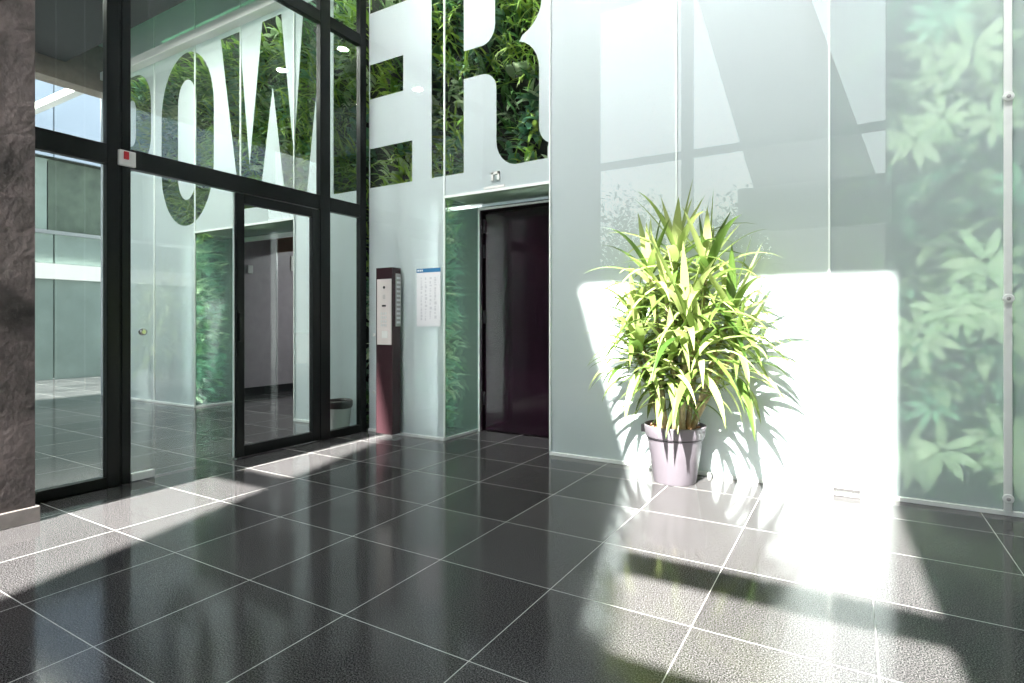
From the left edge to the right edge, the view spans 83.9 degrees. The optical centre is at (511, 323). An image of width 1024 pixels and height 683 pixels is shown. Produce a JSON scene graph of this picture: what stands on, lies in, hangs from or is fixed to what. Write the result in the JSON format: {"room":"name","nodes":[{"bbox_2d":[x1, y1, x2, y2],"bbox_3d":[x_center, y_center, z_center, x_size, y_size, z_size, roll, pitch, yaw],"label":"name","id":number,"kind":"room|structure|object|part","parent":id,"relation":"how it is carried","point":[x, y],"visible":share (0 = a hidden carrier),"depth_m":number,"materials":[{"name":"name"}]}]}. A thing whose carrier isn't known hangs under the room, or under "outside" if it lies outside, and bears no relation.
{"room":"lobby","nodes":[
{"label":"lobby","id":0,"kind":"room"},
{"bbox_2d":[35,79,100,380],"bbox_3d":[-9.248,-2.946,12.225,0.600,8.200,14.548,0,0,31],"label":"window","id":1,"kind":"structure","parent":0,"point":[67,190],"depth_m":11.94,"materials":[{"name":"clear glass"}]},
{"bbox_3d":[-9.925,-2.621,11.332,0.050,1.550,1.096,0,0,31],"label":"recess panel","id":2,"kind":"part","parent":1,"relation":"part of","materials":[{"name":"green glass"}]},
{"bbox_3d":[-9.667,0.129,11.179,0.050,2.050,1.096,0,0,31],"label":"mint panel","id":3,"kind":"part","parent":1,"relation":"part of","materials":[{"name":"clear glass"}]},
{"bbox_3d":[-9.667,-5.221,11.179,0.050,3.650,1.096,0,0,31],"label":"blue panel","id":4,"kind":"part","parent":1,"relation":"part of","materials":[{"name":"blue"}]},
{"bbox_3d":[-9.667,-1.526,11.179,0.050,0.640,1.096,0,0,31],"label":"balustrade panel","id":5,"kind":"part","parent":1,"relation":"part of","materials":[{"name":"green glass"}]},
{"bbox_3d":[-9.079,-1.851,12.097,0.080,0.070,14.500,0,0,31],"label":"handrail","id":6,"kind":"part","parent":1,"relation":"part of","materials":[{"name":"silver metal"}]},
{"bbox_3d":[-9.352,-2.621,12.294,0.050,1.550,1.096,0,0,31],"label":"recess panel","id":7,"kind":"part","parent":1,"relation":"part of","materials":[{"name":"green glass"}]},
{"bbox_3d":[-9.094,0.129,12.141,0.050,2.050,1.096,0,0,31],"label":"mint panel","id":8,"kind":"part","parent":1,"relation":"part of","materials":[{"name":"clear glass"}]},
{"bbox_3d":[-9.094,-5.221,12.141,0.050,3.650,1.096,0,0,31],"label":"blue panel","id":9,"kind":"part","parent":1,"relation":"part of","materials":[{"name":"blue"}]},
{"bbox_3d":[-9.094,-1.526,12.141,0.050,0.640,1.096,0,0,31],"label":"balustrade panel","id":10,"kind":"part","parent":1,"relation":"part of","materials":[{"name":"green glass"}]},
{"bbox_2d":[101,98,102,395],"bbox_3d":[-5.313,-2.946,11.112,0.100,8.200,4.740,0,0,31],"label":"wall","id":11,"kind":"structure","parent":0,"point":[102,98],"depth_m":9.07,"materials":[{"name":"grey paint"}]},
{"bbox_2d":[35,0,185,61],"bbox_3d":[-5.228,-4.046,5.469,5.420,0.400,3.650,0,0,31],"label":"ceiling","id":12,"kind":"structure","parent":0,"point":[65,30],"depth_m":7.29,"materials":[{"name":"black"}]},
{"bbox_2d":[35,46,102,98],"bbox_3d":[-8.026,-3.916,6.262,0.300,0.700,6.350,0,0,31],"label":"fascia beam","id":13,"kind":"structure","parent":12,"relation":"attached to","point":[81,73],"depth_m":8.55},
{"bbox_2d":[210,237,292,387],"bbox_3d":[-3.543,-0.196,10.372,0.100,2.700,4.000,0,0,31],"label":"wall","id":14,"kind":"structure","parent":0,"point":[259,286],"depth_m":9.41,"materials":[{"name":"grey paint"}]},
{"bbox_2d":[247,265,252,273],"bbox_3d":[-4.196,-0.861,9.138,0.020,0.130,0.090,0,0,31],"label":"light switch","id":15,"kind":"object","parent":14,"relation":"attached to","point":[249,267],"visible":1,"depth_m":9.13,"materials":[{"name":"white paint"}]},
{"bbox_2d":[244,383,292,395],"bbox_3d":[-3.519,1.094,10.300,0.015,0.120,3.900,0,0,31],"label":"baseboard","id":16,"kind":"structure","parent":14,"relation":"attached to","point":[289,386],"depth_m":9.43,"materials":[{"name":"black plastic"}]},
{"bbox_2d":[276,239,276,384],"bbox_3d":[-3.953,-0.256,9.576,0.010,2.580,0.012,0,0,31],"label":"trim","id":17,"kind":"structure","parent":14,"relation":"attached to","point":[276,239],"depth_m":9.57,"materials":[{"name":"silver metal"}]},
{"bbox_2d":[276,237,292,252],"bbox_3d":[-2.615,-1.366,8.802,3.100,0.360,0.050,0,0,31],"label":"trim","id":18,"kind":"structure","parent":14,"relation":"attached to","point":[283,244],"depth_m":9.46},
{"bbox_2d":[291,256,292,270],"bbox_3d":[-3.740,-1.026,9.908,0.016,0.260,0.240,0,0,31],"label":"wall sign","id":19,"kind":"object","parent":14,"relation":"attached to","point":[291,256],"visible":0.27,"depth_m":9.82,"materials":[{"name":"white paint"}]},
{"bbox_2d":[131,0,548,428],"bbox_3d":[0.167,-2.946,5.754,14.800,8.200,0.340,0,0,31],"label":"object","id":20,"kind":"structure","parent":0,"point":[543,149],"depth_m":6.33,"materials":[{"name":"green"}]},
{"bbox_2d":[196,237,230,403],"bbox_3d":[-4.373,-0.038,8.184,0.327,2.345,0.590,0,0,31],"label":"foliage","id":21,"kind":"object","parent":20,"relation":"attached to","point":[205,266],"visible":0.82,"depth_m":8.28,"materials":[{"name":"green plant"}]},
{"bbox_2d":[194,401,232,407],"bbox_3d":[-4.166,1.140,8.037,0.022,0.028,0.630,0,0,31],"label":"trim","id":22,"kind":"structure","parent":20,"relation":"attached to","point":[227,402],"depth_m":7.98,"materials":[{"name":"white metal"}]},
{"bbox_2d":[445,208,466,431],"bbox_3d":[-0.720,-0.038,6.009,0.319,2.345,0.590,0,0,31],"label":"foliage","id":23,"kind":"object","parent":20,"relation":"attached to","point":[451,309],"visible":0.47,"depth_m":6.19,"materials":[{"name":"green plant"}]},
{"bbox_2d":[444,428,477,440],"bbox_3d":[-0.505,1.140,5.858,0.022,0.028,0.630,0,0,31],"label":"trim","id":24,"kind":"structure","parent":20,"relation":"attached to","point":[473,430],"depth_m":5.81,"materials":[{"name":"white metal"}]},
{"bbox_2d":[0,376,1023,682],"bbox_3d":[-2.257,1.214,5.592,18.800,0.120,11.100,0,0,31],"label":"floor","id":25,"kind":"structure","parent":0,"point":[487,556],"depth_m":2.68,"materials":[{"name":"tile"}]},
{"bbox_2d":[0,0,39,530],"bbox_3d":[-3.748,-2.946,2.365,0.738,8.200,2.670,0,0,31],"label":"wall pier","id":26,"kind":"object","parent":25,"relation":"on","point":[18,507],"visible":1,"depth_m":3.24,"materials":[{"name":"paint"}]},
{"bbox_2d":[330,398,352,429],"bbox_3d":[-1.844,0.987,6.090,0.278,0.335,0.278,0,0,31],"label":"waste bin","id":27,"kind":"object","parent":25,"relation":"on","point":[340,408],"visible":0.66,"depth_m":5.99,"materials":[{"name":"white"}]},
{"bbox_2d":[376,267,400,437],"bbox_3d":[-1.264,0.296,5.829,0.236,1.716,0.141,0,0,31],"label":"post","id":28,"kind":"object","parent":25,"relation":"on","point":[388,280],"visible":1,"depth_m":5.78,"materials":[{"name":"brown metal"}]},
{"bbox_3d":[-1.294,-0.114,5.775,0.192,0.665,0.008,0,0,31],"label":"panel","id":29,"kind":"part","parent":28,"relation":"part of","materials":[{"name":"silver metal"}]},
{"bbox_3d":[-1.264,1.138,5.833,0.232,0.032,0.134,0,0,31],"label":"plate","id":30,"kind":"part","parent":28,"relation":"part of","materials":[{"name":"silver metal"}]},
{"bbox_3d":[-1.156,-0.234,5.791,0.008,0.535,0.075,0,0,31],"label":"name plate","id":31,"kind":"part","parent":28,"relation":"part of","materials":[{"name":"grey"}]},
{"bbox_2d":[584,180,816,486],"bbox_3d":[1.198,0.057,3.907,1.601,2.194,0.956,0,0,31],"label":"potted plant","id":32,"kind":"object","parent":25,"relation":"on","point":[674,442],"visible":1,"depth_m":3.96,"materials":[{"name":"green plant"}]},
{"bbox_3d":[0.873,0.256,4.213,0.626,0.843,0.617,0,0,31],"label":"crown","id":33,"kind":"part","parent":32,"relation":"part of","materials":[{"name":"green plant"}]},
{"bbox_3d":[0.937,-0.043,4.232,0.778,0.905,0.664,0,0,31],"label":"crown","id":34,"kind":"part","parent":32,"relation":"part of","materials":[{"name":"green plant"}]},
{"bbox_3d":[1.015,-0.325,4.161,0.968,1.103,0.706,0,0,31],"label":"crown","id":35,"kind":"part","parent":32,"relation":"part of","materials":[{"name":"green plant"}]},
{"bbox_3d":[0.910,0.199,4.109,0.900,0.992,0.780,0,0,31],"label":"crown","id":36,"kind":"part","parent":32,"relation":"part of","materials":[{"name":"green plant"}]},
{"bbox_3d":[1.068,0.396,4.059,0.592,0.771,0.607,0,0,-10],"label":"crown","id":37,"kind":"part","parent":32,"relation":"part of","materials":[{"name":"green plant"}]},
{"bbox_3d":[1.077,-0.138,4.037,1.050,1.102,0.856,0,0,31],"label":"crown","id":38,"kind":"part","parent":32,"relation":"part of","materials":[{"name":"green plant"}]},
{"bbox_3d":[1.115,0.273,4.004,0.855,0.969,0.816,0,0,-29],"label":"crown","id":39,"kind":"part","parent":32,"relation":"part of","materials":[{"name":"green plant"}]},
{"bbox_3d":[1.190,0.947,4.168,0.440,0.415,0.440,0,0,31],"label":"pot","id":40,"kind":"part","parent":32,"relation":"part of","materials":[{"name":"purple plastic"}]},
{"bbox_3d":[1.206,0.411,3.980,0.641,0.773,0.600,0,0,-18],"label":"crown","id":41,"kind":"part","parent":32,"relation":"part of","materials":[{"name":"green plant"}]},
{"bbox_3d":[1.155,-0.492,4.054,1.008,1.095,0.747,0,0,31],"label":"crown","id":42,"kind":"part","parent":32,"relation":"part of","materials":[{"name":"green plant"}]},
{"bbox_3d":[1.178,-0.042,3.937,1.202,1.232,0.926,0,0,31],"label":"crown","id":43,"kind":"part","parent":32,"relation":"part of","materials":[{"name":"green plant"}]},
{"bbox_3d":[1.243,0.183,3.846,1.068,1.074,0.898,0,0,31],"label":"crown","id":44,"kind":"part","parent":32,"relation":"part of","materials":[{"name":"green plant"}]},
{"bbox_3d":[1.299,-0.317,3.963,1.077,1.265,0.757,0,0,31],"label":"crown","id":45,"kind":"part","parent":32,"relation":"part of","materials":[{"name":"green plant"}]},
{"bbox_3d":[1.447,-0.064,3.822,1.086,1.085,0.847,0,0,31],"label":"crown","id":46,"kind":"part","parent":32,"relation":"part of","materials":[{"name":"green plant"}]},
{"bbox_3d":[1.527,0.242,3.879,0.740,0.985,0.865,0,0,-33],"label":"crown","id":47,"kind":"part","parent":32,"relation":"part of","materials":[{"name":"green plant"}]},
{"bbox_2d":[833,486,860,498],"bbox_3d":[2.235,1.129,3.803,0.160,0.050,0.075,0,0,31],"label":"glass clamp","id":48,"kind":"object","parent":25,"relation":"on","point":[840,491],"visible":1,"depth_m":3.80,"materials":[{"name":"silver metal"}]},
{"bbox_2d":[488,206,548,213],"bbox_3d":[0.216,-0.088,5.935,1.200,2.485,0.100,0,0,31],"label":"wall niche","id":49,"kind":"object","parent":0,"point":[542,206],"depth_m":5.96,"materials":[{"name":"grey"}]},
{"bbox_2d":[478,199,548,436],"bbox_3d":[0.163,-0.038,5.837,1.152,2.385,0.122,0,0,31],"label":"door","id":50,"kind":"structure","parent":49,"relation":"attached to","point":[513,246],"depth_m":5.91,"materials":[{"name":"black metal"}]},
{"bbox_2d":[131,0,1023,511],"bbox_3d":[-0.005,-2.946,5.563,14.700,8.160,0.646,0,0,31],"label":"wall","id":51,"kind":"structure","parent":0,"point":[863,139],"depth_m":4.23,"materials":[{"name":"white glass"}]},
{"bbox_2d":[131,397,193,407],"bbox_3d":[-5.400,1.140,8.416,2.510,0.028,0.042,0,0,31],"label":"trim","id":52,"kind":"structure","parent":51,"relation":"attached to","point":[138,399],"depth_m":8.15,"materials":[{"name":"white metal"}]},
{"bbox_3d":[-3.283,-1.237,7.524,2.040,0.012,0.628,0,0,31],"label":"niche lid","id":53,"kind":"part","parent":51,"relation":"part of","materials":[{"name":"white paint"}]},
{"bbox_2d":[131,0,377,423],"bbox_3d":[-3.949,-1.462,7.784,5.426,5.192,0.364,0,0,31],"label":"foliage","id":54,"kind":"object","parent":51,"relation":"attached to","point":[281,97],"visible":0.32,"depth_m":7.37,"materials":[{"name":"green plant"}]},
{"bbox_2d":[244,232,292,242],"bbox_3d":[-3.124,-0.038,7.801,2.050,2.385,0.050,0,0,31],"label":"trim opening","id":55,"kind":"structure","parent":51,"relation":"attached to","point":[286,234],"depth_m":7.93,"materials":[{"name":"silver metal"}]},
{"bbox_2d":[293,418,350,425],"bbox_3d":[-2.100,1.140,6.452,1.090,0.028,0.042,0,0,31],"label":"trim","id":56,"kind":"structure","parent":51,"relation":"attached to","point":[294,419],"depth_m":6.64,"materials":[{"name":"white metal"}]},
{"bbox_2d":[368,428,443,440],"bbox_3d":[-1.095,1.140,5.853,1.010,0.028,0.042,0,0,31],"label":"trim","id":57,"kind":"structure","parent":51,"relation":"attached to","point":[369,429],"depth_m":5.74,"materials":[{"name":"white metal"}]},
{"bbox_2d":[417,268,440,326],"bbox_3d":[-0.833,-0.256,5.681,0.304,0.580,0.006,0,0,31],"label":"poster","id":58,"kind":"object","parent":51,"relation":"attached to","point":[428,279],"visible":1,"depth_m":5.67,"materials":[{"name":"white paper"}]},
{"bbox_2d":[368,0,547,216],"bbox_3d":[-0.524,-1.390,5.737,2.206,5.048,0.352,0,0,31],"label":"foliage","id":59,"kind":"object","parent":51,"relation":"attached to","point":[518,6],"visible":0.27,"depth_m":5.72,"materials":[{"name":"green plant"}]},
{"bbox_2d":[483,171,504,189],"bbox_3d":[-0.166,-1.326,5.282,0.230,0.150,0.012,0,0,31],"label":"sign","id":60,"kind":"object","parent":51,"relation":"attached to","point":[495,172],"visible":1,"depth_m":5.27,"materials":[{"name":"white paint"}]},
{"bbox_3d":[-0.001,-1.237,5.570,1.160,0.012,0.628,0,0,31],"label":"niche lid","id":61,"kind":"part","parent":51,"relation":"part of","materials":[{"name":"white paint"}]},
{"bbox_2d":[549,451,1023,517],"bbox_3d":[3.244,1.140,3.270,6.770,0.028,0.042,0,0,31],"label":"trim","id":62,"kind":"structure","parent":51,"relation":"attached to","point":[705,473],"depth_m":3.94,"materials":[{"name":"white metal"}]},
{"bbox_2d":[1003,0,1011,511],"bbox_3d":[2.967,-2.946,3.411,0.040,8.140,0.017,0,0,31],"label":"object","id":63,"kind":"structure","parent":51,"relation":"attached to","point":[1007,4],"depth_m":3.40,"materials":[{"name":"white metal"}]},
{"bbox_2d":[1002,494,1014,503],"bbox_3d":[2.959,1.049,3.396,0.056,0.056,0.017,0,0,31],"label":"glass clamp","id":64,"kind":"object","parent":63,"relation":"attached to","point":[1007,498],"visible":1,"depth_m":3.39,"materials":[{"name":"silver metal"}]},
{"bbox_2d":[1002,92,1014,101],"bbox_3d":[2.959,-1.351,3.396,0.056,0.056,0.017,0,0,31],"label":"glass clamp","id":65,"kind":"object","parent":63,"relation":"attached to","point":[1008,96],"visible":1,"depth_m":3.39,"materials":[{"name":"silver metal"}]},
{"bbox_2d":[1002,294,1014,302],"bbox_3d":[2.959,-0.146,3.396,0.056,0.056,0.017,0,0,31],"label":"glass clamp","id":66,"kind":"object","parent":63,"relation":"attached to","point":[1008,298],"visible":1,"depth_m":3.39,"materials":[{"name":"silver metal"}]},
{"bbox_3d":[-2.360,-5.446,4.832,0.160,3.200,3.030,0,0,31],"label":"wall","id":67,"kind":"structure","parent":0,"visible":0},
{"bbox_2d":[35,0,284,114],"bbox_3d":[-5.707,-3.806,8.477,9.320,0.120,0.130,0,0,31],"label":"beam","id":68,"kind":"structure","parent":67,"relation":"attached to","point":[257,9],"depth_m":7.58,"materials":[{"name":"white paint"}]},
{"bbox_2d":[35,0,365,503],"bbox_3d":[-2.363,-1.346,4.832,0.065,5.000,3.026,0,0,31],"label":"window","id":69,"kind":"structure","parent":67,"relation":"in","point":[116,13],"depth_m":4.19,"materials":[{"name":"black metal"}]},
{"bbox_3d":[-2.998,1.117,3.766,0.065,0.075,0.545,0,0,31],"label":"rail","id":70,"kind":"part","parent":69,"relation":"part of","materials":[{"name":"brown metal"}]},
{"bbox_2d":[118,149,135,167],"bbox_3d":[-2.751,-1.176,4.076,0.042,0.110,0.110,0,0,31],"label":"fire alarm","id":71,"kind":"object","parent":69,"relation":"attached to","point":[125,158],"visible":1,"depth_m":4.06,"materials":[{"name":"white paint"}]},
{"bbox_2d":[131,192,233,480],"bbox_3d":[-2.546,0.020,4.476,0.086,2.256,0.808,0,0,31],"label":"door","id":72,"kind":"structure","parent":69,"relation":"attached to","point":[148,473],"depth_m":4.83,"materials":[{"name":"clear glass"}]},
{"bbox_3d":[-2.710,0.064,4.174,0.060,0.051,0.052,0,0,31],"label":"knob","id":73,"kind":"part","parent":72,"relation":"part of","materials":[{"name":"silver metal"}]},
{"bbox_2d":[234,192,319,457],"bbox_3d":[-2.136,0.019,5.223,0.090,2.254,0.881,0,0,29],"label":"door","id":74,"kind":"structure","parent":69,"relation":"attached to","point":[240,450],"depth_m":5.09,"materials":[{"name":"black metal"}]},
{"bbox_3d":[-2.309,0.034,4.852,0.028,0.240,0.035,0,0,31],"label":"handle","id":75,"kind":"part","parent":74,"relation":"part of","materials":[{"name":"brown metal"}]},
{"bbox_3d":[-2.134,-1.067,5.216,0.055,0.082,0.720,0,0,31],"label":"rail","id":76,"kind":"part","parent":74,"relation":"part of","materials":[{"name":"brown metal"}]},
{"bbox_3d":[-2.134,1.100,5.216,0.055,0.092,0.720,0,0,31],"label":"rail","id":77,"kind":"part","parent":74,"relation":"part of","materials":[{"name":"brown metal"}]},
{"bbox_3d":[-1.737,1.117,5.884,0.065,0.075,0.405,0,0,31],"label":"rail","id":78,"kind":"part","parent":69,"relation":"part of","materials":[{"name":"brown metal"}]}
]}

